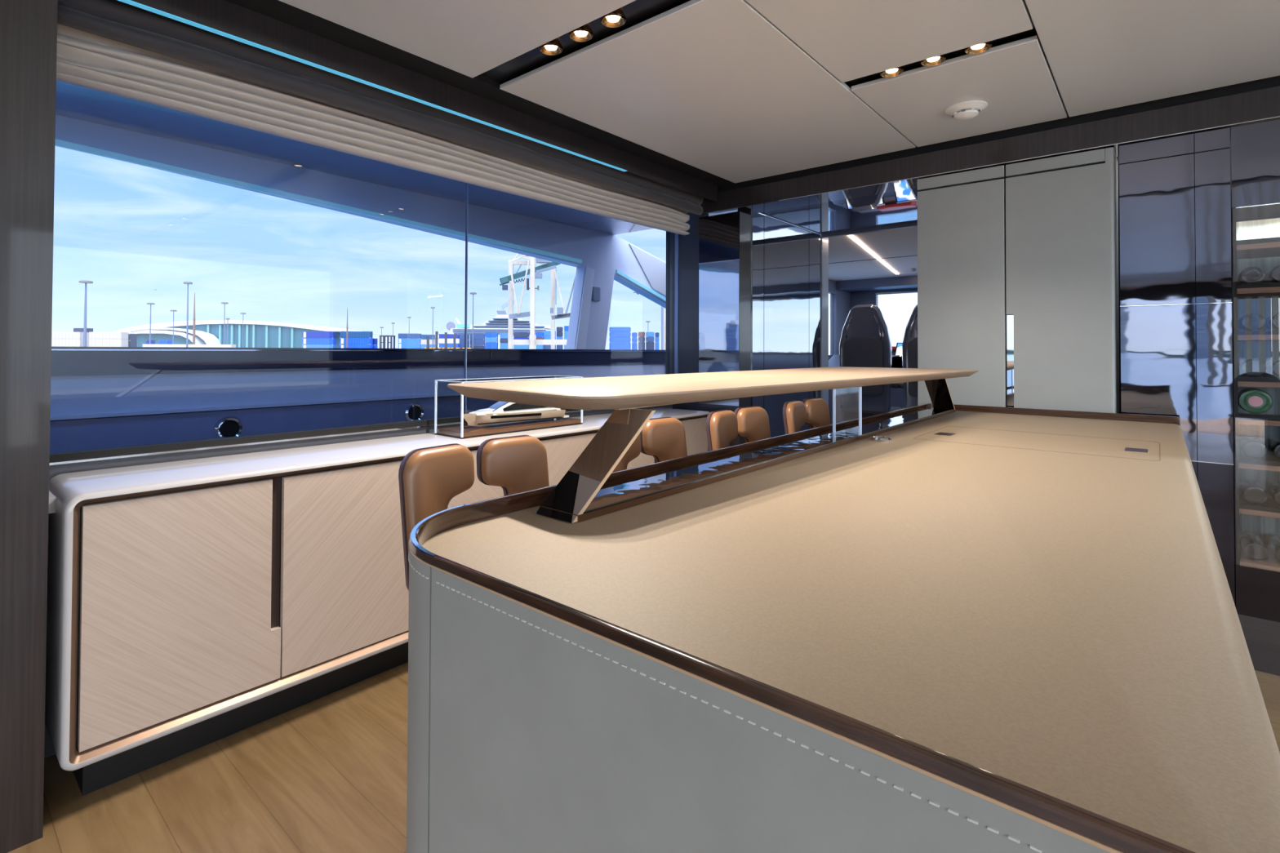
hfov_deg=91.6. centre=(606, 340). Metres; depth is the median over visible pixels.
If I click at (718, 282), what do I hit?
window
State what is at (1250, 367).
wine bottle
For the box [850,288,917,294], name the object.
wall
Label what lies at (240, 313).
light pole
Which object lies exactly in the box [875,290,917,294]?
trim
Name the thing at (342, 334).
shipping container
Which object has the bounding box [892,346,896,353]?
case
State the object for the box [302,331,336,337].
shipping container
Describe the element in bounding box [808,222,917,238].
trim
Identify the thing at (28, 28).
wall
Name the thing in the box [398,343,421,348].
shipping container
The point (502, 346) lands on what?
shipping container
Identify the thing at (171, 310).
light pole
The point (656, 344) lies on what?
shipping container
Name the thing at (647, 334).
shipping container
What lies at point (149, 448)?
trim
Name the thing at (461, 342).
shipping container
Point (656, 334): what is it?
shipping container
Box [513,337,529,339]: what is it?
shipping container
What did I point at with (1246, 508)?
shelf
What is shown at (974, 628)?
kitchen island
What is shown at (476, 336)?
shipping container
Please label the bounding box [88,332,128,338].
shipping container
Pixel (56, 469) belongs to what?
wall
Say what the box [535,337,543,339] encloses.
shipping container
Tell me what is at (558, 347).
shipping container
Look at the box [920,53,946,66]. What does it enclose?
recessed light
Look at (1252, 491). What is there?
wine bottle
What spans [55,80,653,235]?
deck
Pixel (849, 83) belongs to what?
ceiling
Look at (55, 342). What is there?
shipping container
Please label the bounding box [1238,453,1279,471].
shelf
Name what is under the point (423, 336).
shipping container
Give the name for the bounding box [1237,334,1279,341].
shelf
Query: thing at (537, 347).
shipping container
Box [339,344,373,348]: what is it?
shipping container
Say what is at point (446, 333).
mast
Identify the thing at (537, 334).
shipping container
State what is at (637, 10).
trim
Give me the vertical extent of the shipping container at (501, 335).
1.838 m
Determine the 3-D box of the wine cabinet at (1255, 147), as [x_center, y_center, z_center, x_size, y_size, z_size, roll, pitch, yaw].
[2.794,0.110,2.331,0.644,1.875,0.400,0,-1,42]
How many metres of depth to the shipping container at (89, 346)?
168.00 m
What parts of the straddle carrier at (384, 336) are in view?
leg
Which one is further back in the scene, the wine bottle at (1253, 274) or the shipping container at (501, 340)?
the shipping container at (501, 340)
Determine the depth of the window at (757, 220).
3.98 m
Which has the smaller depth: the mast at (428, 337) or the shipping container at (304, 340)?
the mast at (428, 337)
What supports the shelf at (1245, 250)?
attached to the wine cabinet at (1255, 147)
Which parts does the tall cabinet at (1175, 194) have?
door, door, door, door, door, door, door, door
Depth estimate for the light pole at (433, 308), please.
240.01 m
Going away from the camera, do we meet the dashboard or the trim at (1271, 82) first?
the trim at (1271, 82)
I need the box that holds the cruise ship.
[446,310,551,349]
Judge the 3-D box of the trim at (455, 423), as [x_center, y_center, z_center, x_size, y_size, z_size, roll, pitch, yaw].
[-0.600,0.383,3.001,0.030,0.007,3.223,0,-1,42]
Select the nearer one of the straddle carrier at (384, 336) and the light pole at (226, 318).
the light pole at (226, 318)
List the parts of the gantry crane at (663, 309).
tower leg, tower leg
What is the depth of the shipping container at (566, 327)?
244.09 m
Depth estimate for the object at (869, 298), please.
8.29 m
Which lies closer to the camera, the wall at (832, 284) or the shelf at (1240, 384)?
the shelf at (1240, 384)
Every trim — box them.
[49,408,578,462]
[49,409,592,465]
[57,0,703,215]
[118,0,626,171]
[131,0,718,201]
[226,0,733,186]
[463,182,468,413]
[480,0,682,82]
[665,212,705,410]
[674,233,678,373]
[698,211,739,262]
[698,258,739,264]
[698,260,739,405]
[700,85,1279,213]
[700,115,1279,216]
[718,75,1279,192]
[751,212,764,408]
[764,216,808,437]
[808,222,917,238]
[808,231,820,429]
[820,237,828,405]
[828,255,914,263]
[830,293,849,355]
[835,275,917,292]
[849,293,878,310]
[850,13,1035,82]
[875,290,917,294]
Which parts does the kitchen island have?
finger pull, finger pull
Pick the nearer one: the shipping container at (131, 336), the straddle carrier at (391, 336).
the shipping container at (131, 336)
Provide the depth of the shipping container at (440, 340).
240.01 m
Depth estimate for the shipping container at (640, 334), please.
190.05 m
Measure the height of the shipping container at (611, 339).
1.346 m
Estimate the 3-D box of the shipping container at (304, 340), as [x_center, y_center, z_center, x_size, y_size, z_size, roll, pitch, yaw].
[-106.746,0.168,231.191,11.421,2.379,2.530,0,-1,0]
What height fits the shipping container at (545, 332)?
1.885 m
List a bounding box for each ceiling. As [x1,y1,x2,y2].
[279,0,635,77]
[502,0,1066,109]
[760,187,919,234]
[828,226,917,280]
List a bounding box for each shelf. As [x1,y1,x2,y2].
[447,366,978,523]
[1236,241,1279,259]
[1236,286,1279,298]
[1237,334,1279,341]
[1237,381,1279,387]
[1238,413,1279,426]
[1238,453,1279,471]
[1239,493,1279,518]
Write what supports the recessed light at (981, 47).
attached to the trim at (1033, 29)
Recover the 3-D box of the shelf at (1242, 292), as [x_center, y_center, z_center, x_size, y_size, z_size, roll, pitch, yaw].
[2.795,-0.193,2.336,0.620,0.020,0.340,0,-1,42]
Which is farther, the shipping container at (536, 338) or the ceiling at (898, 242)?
the shipping container at (536, 338)
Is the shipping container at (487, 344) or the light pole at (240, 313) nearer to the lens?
the shipping container at (487, 344)
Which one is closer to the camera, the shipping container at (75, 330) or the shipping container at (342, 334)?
the shipping container at (75, 330)
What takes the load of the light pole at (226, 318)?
on the quay
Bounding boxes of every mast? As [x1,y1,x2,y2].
[192,292,195,344]
[346,307,347,347]
[424,336,433,348]
[433,331,442,348]
[442,332,451,348]
[451,333,460,348]
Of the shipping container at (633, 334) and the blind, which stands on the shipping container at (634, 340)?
the shipping container at (633, 334)
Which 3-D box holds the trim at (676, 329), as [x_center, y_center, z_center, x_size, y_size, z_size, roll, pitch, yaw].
[0.472,-0.286,4.157,0.025,1.400,0.008,0,-1,42]
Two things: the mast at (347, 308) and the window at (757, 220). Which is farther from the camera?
the mast at (347, 308)
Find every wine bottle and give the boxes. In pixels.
[1236,266,1265,284]
[1237,312,1266,330]
[1237,359,1266,377]
[1237,386,1273,413]
[1238,435,1266,458]
[1239,479,1267,503]
[1239,530,1268,560]
[1264,265,1279,282]
[1265,312,1279,329]
[1266,359,1279,377]
[1266,437,1279,459]
[1266,481,1279,505]
[1267,534,1279,562]
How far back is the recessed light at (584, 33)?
2.04 m
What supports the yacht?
in the display case at (463, 432)
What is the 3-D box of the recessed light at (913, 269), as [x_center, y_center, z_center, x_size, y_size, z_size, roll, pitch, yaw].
[3.360,-0.777,6.796,0.060,0.035,0.060,0,-1,42]
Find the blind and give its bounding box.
[56,23,689,235]
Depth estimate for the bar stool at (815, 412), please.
2.94 m
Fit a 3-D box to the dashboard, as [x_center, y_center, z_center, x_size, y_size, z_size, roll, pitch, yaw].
[4.180,0.665,6.500,3.600,1.300,1.312,0,-1,42]
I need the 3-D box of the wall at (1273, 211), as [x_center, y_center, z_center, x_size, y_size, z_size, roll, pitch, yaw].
[3.127,0.100,2.396,3.312,2.300,0.100,0,-1,42]
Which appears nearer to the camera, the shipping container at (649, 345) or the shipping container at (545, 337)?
the shipping container at (649, 345)
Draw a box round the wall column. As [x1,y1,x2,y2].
[698,211,751,446]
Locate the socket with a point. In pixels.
(877, 438)
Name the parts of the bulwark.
panel, panel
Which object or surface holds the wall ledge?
attached to the wall at (56, 469)
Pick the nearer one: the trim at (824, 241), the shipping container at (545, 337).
the trim at (824, 241)
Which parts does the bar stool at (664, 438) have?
backrest, backrest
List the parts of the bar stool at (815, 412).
backrest, backrest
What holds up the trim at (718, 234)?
attached to the wall at (748, 213)
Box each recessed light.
[538,38,563,55]
[568,23,593,41]
[600,8,626,27]
[880,66,904,77]
[910,267,915,271]
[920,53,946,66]
[964,40,991,53]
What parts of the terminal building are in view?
glass, arch leg, arch leg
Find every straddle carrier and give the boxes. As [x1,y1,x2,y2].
[379,335,389,348]
[386,335,395,348]
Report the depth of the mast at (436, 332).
200.04 m
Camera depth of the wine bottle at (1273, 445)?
2.39 m
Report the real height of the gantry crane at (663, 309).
29.847 m
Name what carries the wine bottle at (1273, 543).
on the wine cabinet at (1255, 147)
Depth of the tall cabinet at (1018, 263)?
2.85 m
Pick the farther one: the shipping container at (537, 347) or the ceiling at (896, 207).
the shipping container at (537, 347)
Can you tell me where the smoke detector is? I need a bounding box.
[945,100,987,119]
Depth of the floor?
1.68 m
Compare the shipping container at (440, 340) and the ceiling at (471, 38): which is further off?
the shipping container at (440, 340)
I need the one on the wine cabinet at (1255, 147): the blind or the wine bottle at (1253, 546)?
the wine bottle at (1253, 546)
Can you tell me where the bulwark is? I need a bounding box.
[49,346,665,453]
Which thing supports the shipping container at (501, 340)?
on the shipping container at (502, 346)
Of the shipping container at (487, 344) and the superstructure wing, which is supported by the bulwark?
the superstructure wing
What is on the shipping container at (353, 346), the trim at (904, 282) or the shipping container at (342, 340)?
the shipping container at (342, 340)
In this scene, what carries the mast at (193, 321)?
on the quay
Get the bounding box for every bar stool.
[597,417,687,472]
[706,406,770,451]
[782,397,831,434]
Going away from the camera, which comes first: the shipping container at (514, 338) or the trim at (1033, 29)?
the trim at (1033, 29)
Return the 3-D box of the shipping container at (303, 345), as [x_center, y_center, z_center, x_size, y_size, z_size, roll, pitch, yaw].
[-106.729,2.759,231.152,11.415,2.724,2.530,0,-1,0]
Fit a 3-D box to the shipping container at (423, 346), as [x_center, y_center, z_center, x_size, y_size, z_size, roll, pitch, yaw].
[-71.986,2.990,251.159,4.988,3.167,2.520,0,-1,0]
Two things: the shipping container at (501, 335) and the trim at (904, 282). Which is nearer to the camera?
the trim at (904, 282)
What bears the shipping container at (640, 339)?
on the shipping container at (641, 344)
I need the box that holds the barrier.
[142,344,235,347]
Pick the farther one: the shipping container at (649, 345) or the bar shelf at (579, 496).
the shipping container at (649, 345)
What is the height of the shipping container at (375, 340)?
2.421 m
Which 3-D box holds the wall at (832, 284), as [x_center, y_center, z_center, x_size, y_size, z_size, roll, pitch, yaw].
[2.015,-0.737,7.029,0.080,0.200,3.840,0,-1,42]
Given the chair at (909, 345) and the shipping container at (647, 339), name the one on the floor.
the chair at (909, 345)
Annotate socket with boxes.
[871,435,892,441]
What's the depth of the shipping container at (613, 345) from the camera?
169.98 m
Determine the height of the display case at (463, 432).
0.238 m
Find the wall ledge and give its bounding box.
[48,489,57,513]
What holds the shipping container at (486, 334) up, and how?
on the shipping container at (486, 339)
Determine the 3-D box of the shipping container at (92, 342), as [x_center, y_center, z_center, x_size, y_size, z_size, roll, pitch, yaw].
[-135.451,0.422,169.183,8.707,1.874,2.520,0,-1,0]
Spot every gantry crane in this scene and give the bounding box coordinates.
[499,253,576,349]
[633,261,666,350]
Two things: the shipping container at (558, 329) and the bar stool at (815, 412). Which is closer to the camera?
the bar stool at (815, 412)
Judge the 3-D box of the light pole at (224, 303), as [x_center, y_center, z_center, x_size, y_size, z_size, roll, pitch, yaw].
[-122.937,-4.439,200.080,1.966,16.093,1.966,0,-1,0]
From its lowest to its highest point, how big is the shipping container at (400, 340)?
2.011 m
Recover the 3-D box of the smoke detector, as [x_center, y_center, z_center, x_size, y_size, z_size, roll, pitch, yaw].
[1.520,-0.963,2.622,0.156,0.044,0.156,0,-1,42]
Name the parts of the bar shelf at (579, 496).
leg, underside trim, leg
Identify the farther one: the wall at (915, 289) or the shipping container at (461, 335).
the shipping container at (461, 335)
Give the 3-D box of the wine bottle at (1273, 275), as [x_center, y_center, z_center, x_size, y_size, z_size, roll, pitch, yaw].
[2.665,-0.254,2.462,0.068,0.068,0.317,0,-1,42]
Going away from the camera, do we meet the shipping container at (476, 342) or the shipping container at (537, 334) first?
the shipping container at (537, 334)
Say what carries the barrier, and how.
on the quay
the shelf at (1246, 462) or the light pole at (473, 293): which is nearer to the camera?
the shelf at (1246, 462)
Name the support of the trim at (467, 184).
attached to the wall at (56, 469)
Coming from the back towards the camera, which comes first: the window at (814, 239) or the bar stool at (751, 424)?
the window at (814, 239)
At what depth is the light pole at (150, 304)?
199.95 m
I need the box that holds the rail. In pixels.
[539,409,955,522]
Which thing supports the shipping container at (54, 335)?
on the shipping container at (55, 342)
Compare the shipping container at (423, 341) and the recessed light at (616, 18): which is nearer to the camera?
the recessed light at (616, 18)
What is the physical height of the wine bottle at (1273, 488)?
0.068 m
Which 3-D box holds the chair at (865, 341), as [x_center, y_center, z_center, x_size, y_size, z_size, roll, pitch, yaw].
[2.570,0.480,6.000,0.560,1.640,0.525,0,-1,42]
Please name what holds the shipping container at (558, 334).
on the shipping container
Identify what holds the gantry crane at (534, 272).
on the quay
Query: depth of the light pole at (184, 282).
150.01 m
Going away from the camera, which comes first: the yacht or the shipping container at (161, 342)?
the yacht
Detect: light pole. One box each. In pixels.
[78,280,93,346]
[146,302,155,344]
[170,310,177,344]
[183,281,192,346]
[221,302,228,344]
[226,318,229,344]
[240,312,245,347]
[391,322,395,348]
[431,306,435,347]
[470,292,476,348]
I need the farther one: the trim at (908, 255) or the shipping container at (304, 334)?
the shipping container at (304, 334)
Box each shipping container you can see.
[51,332,87,338]
[51,338,87,346]
[57,346,87,346]
[73,328,93,332]
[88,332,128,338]
[88,338,128,346]
[88,346,128,346]
[126,333,137,340]
[128,340,137,346]
[146,340,155,344]
[158,340,172,344]
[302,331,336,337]
[302,337,336,344]
[302,344,336,347]
[339,331,373,337]
[339,337,373,344]
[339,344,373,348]
[373,338,377,345]
[398,333,421,338]
[398,338,421,343]
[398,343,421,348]
[421,334,435,339]
[421,339,435,344]
[421,344,435,348]
[437,338,459,343]
[437,343,459,347]
[438,333,459,338]
[459,333,469,340]
[459,340,469,348]
[470,333,484,339]
[470,339,484,345]
[470,345,484,348]
[484,332,497,337]
[484,337,497,342]
[484,342,497,348]
[499,333,507,338]
[499,338,507,343]
[499,343,507,349]
[513,332,529,337]
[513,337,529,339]
[513,345,529,349]
[535,332,543,337]
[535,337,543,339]
[535,345,543,349]
[543,330,555,335]
[543,335,555,339]
[543,345,555,349]
[556,327,562,332]
[556,332,562,337]
[556,345,562,349]
[564,325,568,331]
[608,327,631,332]
[608,332,631,337]
[608,337,631,342]
[609,342,631,349]
[631,332,637,337]
[631,337,637,342]
[631,342,637,349]
[638,332,644,337]
[638,337,644,342]
[638,342,644,349]
[645,332,654,337]
[645,337,654,342]
[645,342,654,350]
[654,332,659,337]
[654,337,659,342]
[654,342,659,350]
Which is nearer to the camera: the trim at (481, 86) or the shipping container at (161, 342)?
the trim at (481, 86)
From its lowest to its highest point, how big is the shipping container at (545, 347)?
4.832 m
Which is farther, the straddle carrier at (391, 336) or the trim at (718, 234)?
the straddle carrier at (391, 336)
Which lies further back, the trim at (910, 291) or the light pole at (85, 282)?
the light pole at (85, 282)
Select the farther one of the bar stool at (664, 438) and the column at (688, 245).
the column at (688, 245)
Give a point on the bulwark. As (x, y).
(101, 397)
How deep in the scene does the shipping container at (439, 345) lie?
240.01 m
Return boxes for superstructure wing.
[54,114,666,349]
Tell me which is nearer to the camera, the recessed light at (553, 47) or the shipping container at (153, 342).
the recessed light at (553, 47)
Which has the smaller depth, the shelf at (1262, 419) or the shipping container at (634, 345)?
the shelf at (1262, 419)
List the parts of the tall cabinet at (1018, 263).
panel, door, panel, door, panel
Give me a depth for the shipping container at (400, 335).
260.02 m
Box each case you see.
[434,375,582,439]
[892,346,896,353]
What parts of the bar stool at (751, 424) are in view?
backrest, backrest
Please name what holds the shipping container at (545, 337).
on the shipping container at (545, 347)
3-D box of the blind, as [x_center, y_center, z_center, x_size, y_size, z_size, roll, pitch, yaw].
[-0.507,-0.797,2.888,0.058,0.176,3.142,0,-1,42]
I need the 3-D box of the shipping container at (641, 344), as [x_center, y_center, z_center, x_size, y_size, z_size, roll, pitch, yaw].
[10.960,2.152,191.170,1.910,3.813,2.520,0,-1,0]
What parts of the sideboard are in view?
door, door, door, door, door, door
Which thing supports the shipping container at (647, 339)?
on the shipping container at (649, 345)
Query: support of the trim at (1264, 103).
attached to the wall at (748, 213)
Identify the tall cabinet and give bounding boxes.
[917,146,1119,413]
[1119,127,1279,675]
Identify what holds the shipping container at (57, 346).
on the quay
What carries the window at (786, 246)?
attached to the wall at (748, 213)
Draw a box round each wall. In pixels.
[0,0,57,852]
[44,404,672,758]
[746,212,820,406]
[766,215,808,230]
[828,279,850,295]
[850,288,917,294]
[1116,138,1279,607]
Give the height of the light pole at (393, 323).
13.622 m
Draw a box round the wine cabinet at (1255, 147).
[1231,119,1279,622]
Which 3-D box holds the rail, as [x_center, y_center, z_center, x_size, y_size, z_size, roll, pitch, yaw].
[0.761,0.309,1.995,0.094,0.011,2.534,0,-1,42]
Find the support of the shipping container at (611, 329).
on the shipping container at (611, 334)
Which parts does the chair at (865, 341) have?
grab handle, panel, seat, grab handle, armrest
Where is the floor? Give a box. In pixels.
[8,662,1279,852]
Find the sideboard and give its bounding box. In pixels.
[44,407,709,795]
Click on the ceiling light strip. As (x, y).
(851, 237)
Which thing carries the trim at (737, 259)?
attached to the wall at (748, 213)
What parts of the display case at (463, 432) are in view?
board, lid pane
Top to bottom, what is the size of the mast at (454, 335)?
6.176 m
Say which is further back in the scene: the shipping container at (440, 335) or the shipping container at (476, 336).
the shipping container at (476, 336)
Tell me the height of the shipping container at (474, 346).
2.819 m
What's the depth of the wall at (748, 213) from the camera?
3.94 m
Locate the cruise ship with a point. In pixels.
(499, 324)
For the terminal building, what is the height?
16.261 m
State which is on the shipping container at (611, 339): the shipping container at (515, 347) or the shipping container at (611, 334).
the shipping container at (611, 334)
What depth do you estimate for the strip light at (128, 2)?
2.12 m
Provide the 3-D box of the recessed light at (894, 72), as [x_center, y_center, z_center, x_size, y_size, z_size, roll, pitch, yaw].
[1.057,-1.006,2.297,0.082,0.030,0.082,0,-1,42]
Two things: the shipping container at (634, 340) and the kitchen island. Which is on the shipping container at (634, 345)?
the shipping container at (634, 340)
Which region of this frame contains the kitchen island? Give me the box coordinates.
[406,403,1279,852]
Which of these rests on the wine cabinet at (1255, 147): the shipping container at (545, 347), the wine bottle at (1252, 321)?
the wine bottle at (1252, 321)
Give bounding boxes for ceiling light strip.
[848,235,898,274]
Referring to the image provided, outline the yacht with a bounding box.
[463,400,568,426]
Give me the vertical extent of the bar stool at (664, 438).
0.966 m
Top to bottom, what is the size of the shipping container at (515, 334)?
1.854 m
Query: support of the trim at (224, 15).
attached to the wall at (28, 28)
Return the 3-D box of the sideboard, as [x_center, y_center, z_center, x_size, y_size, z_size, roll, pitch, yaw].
[-0.488,0.825,2.806,0.370,0.828,3.032,0,-1,42]
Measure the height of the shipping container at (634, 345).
3.312 m
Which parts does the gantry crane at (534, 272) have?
tower leg, tower leg, tower leg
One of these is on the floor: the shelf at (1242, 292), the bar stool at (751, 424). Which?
the bar stool at (751, 424)
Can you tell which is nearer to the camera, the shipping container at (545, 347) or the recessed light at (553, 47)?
the recessed light at (553, 47)
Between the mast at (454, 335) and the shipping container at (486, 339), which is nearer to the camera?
the mast at (454, 335)
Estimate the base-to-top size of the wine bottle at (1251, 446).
0.068 m
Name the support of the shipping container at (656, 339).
on the shipping container at (656, 344)
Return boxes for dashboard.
[828,342,903,424]
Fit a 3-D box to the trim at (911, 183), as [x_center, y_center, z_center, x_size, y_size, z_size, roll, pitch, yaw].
[2.393,-0.834,2.564,4.620,0.004,0.212,0,-1,42]
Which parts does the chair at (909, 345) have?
panel, grab handle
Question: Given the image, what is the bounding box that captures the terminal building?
[112,320,376,347]
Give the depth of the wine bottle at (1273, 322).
2.37 m
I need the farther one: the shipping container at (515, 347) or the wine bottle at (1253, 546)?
the shipping container at (515, 347)
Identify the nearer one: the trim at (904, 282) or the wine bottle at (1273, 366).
the wine bottle at (1273, 366)
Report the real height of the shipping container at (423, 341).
1.932 m
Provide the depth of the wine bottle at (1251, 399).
2.39 m
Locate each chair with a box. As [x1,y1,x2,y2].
[839,304,902,421]
[899,304,917,408]
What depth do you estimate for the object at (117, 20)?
2.18 m
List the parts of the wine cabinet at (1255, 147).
glass door, panel, panel, bottle rail, panel, bottle rail, bottle rail, bottle rail, bottle rail, bottle rail, bottle rail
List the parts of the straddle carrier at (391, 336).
leg, leg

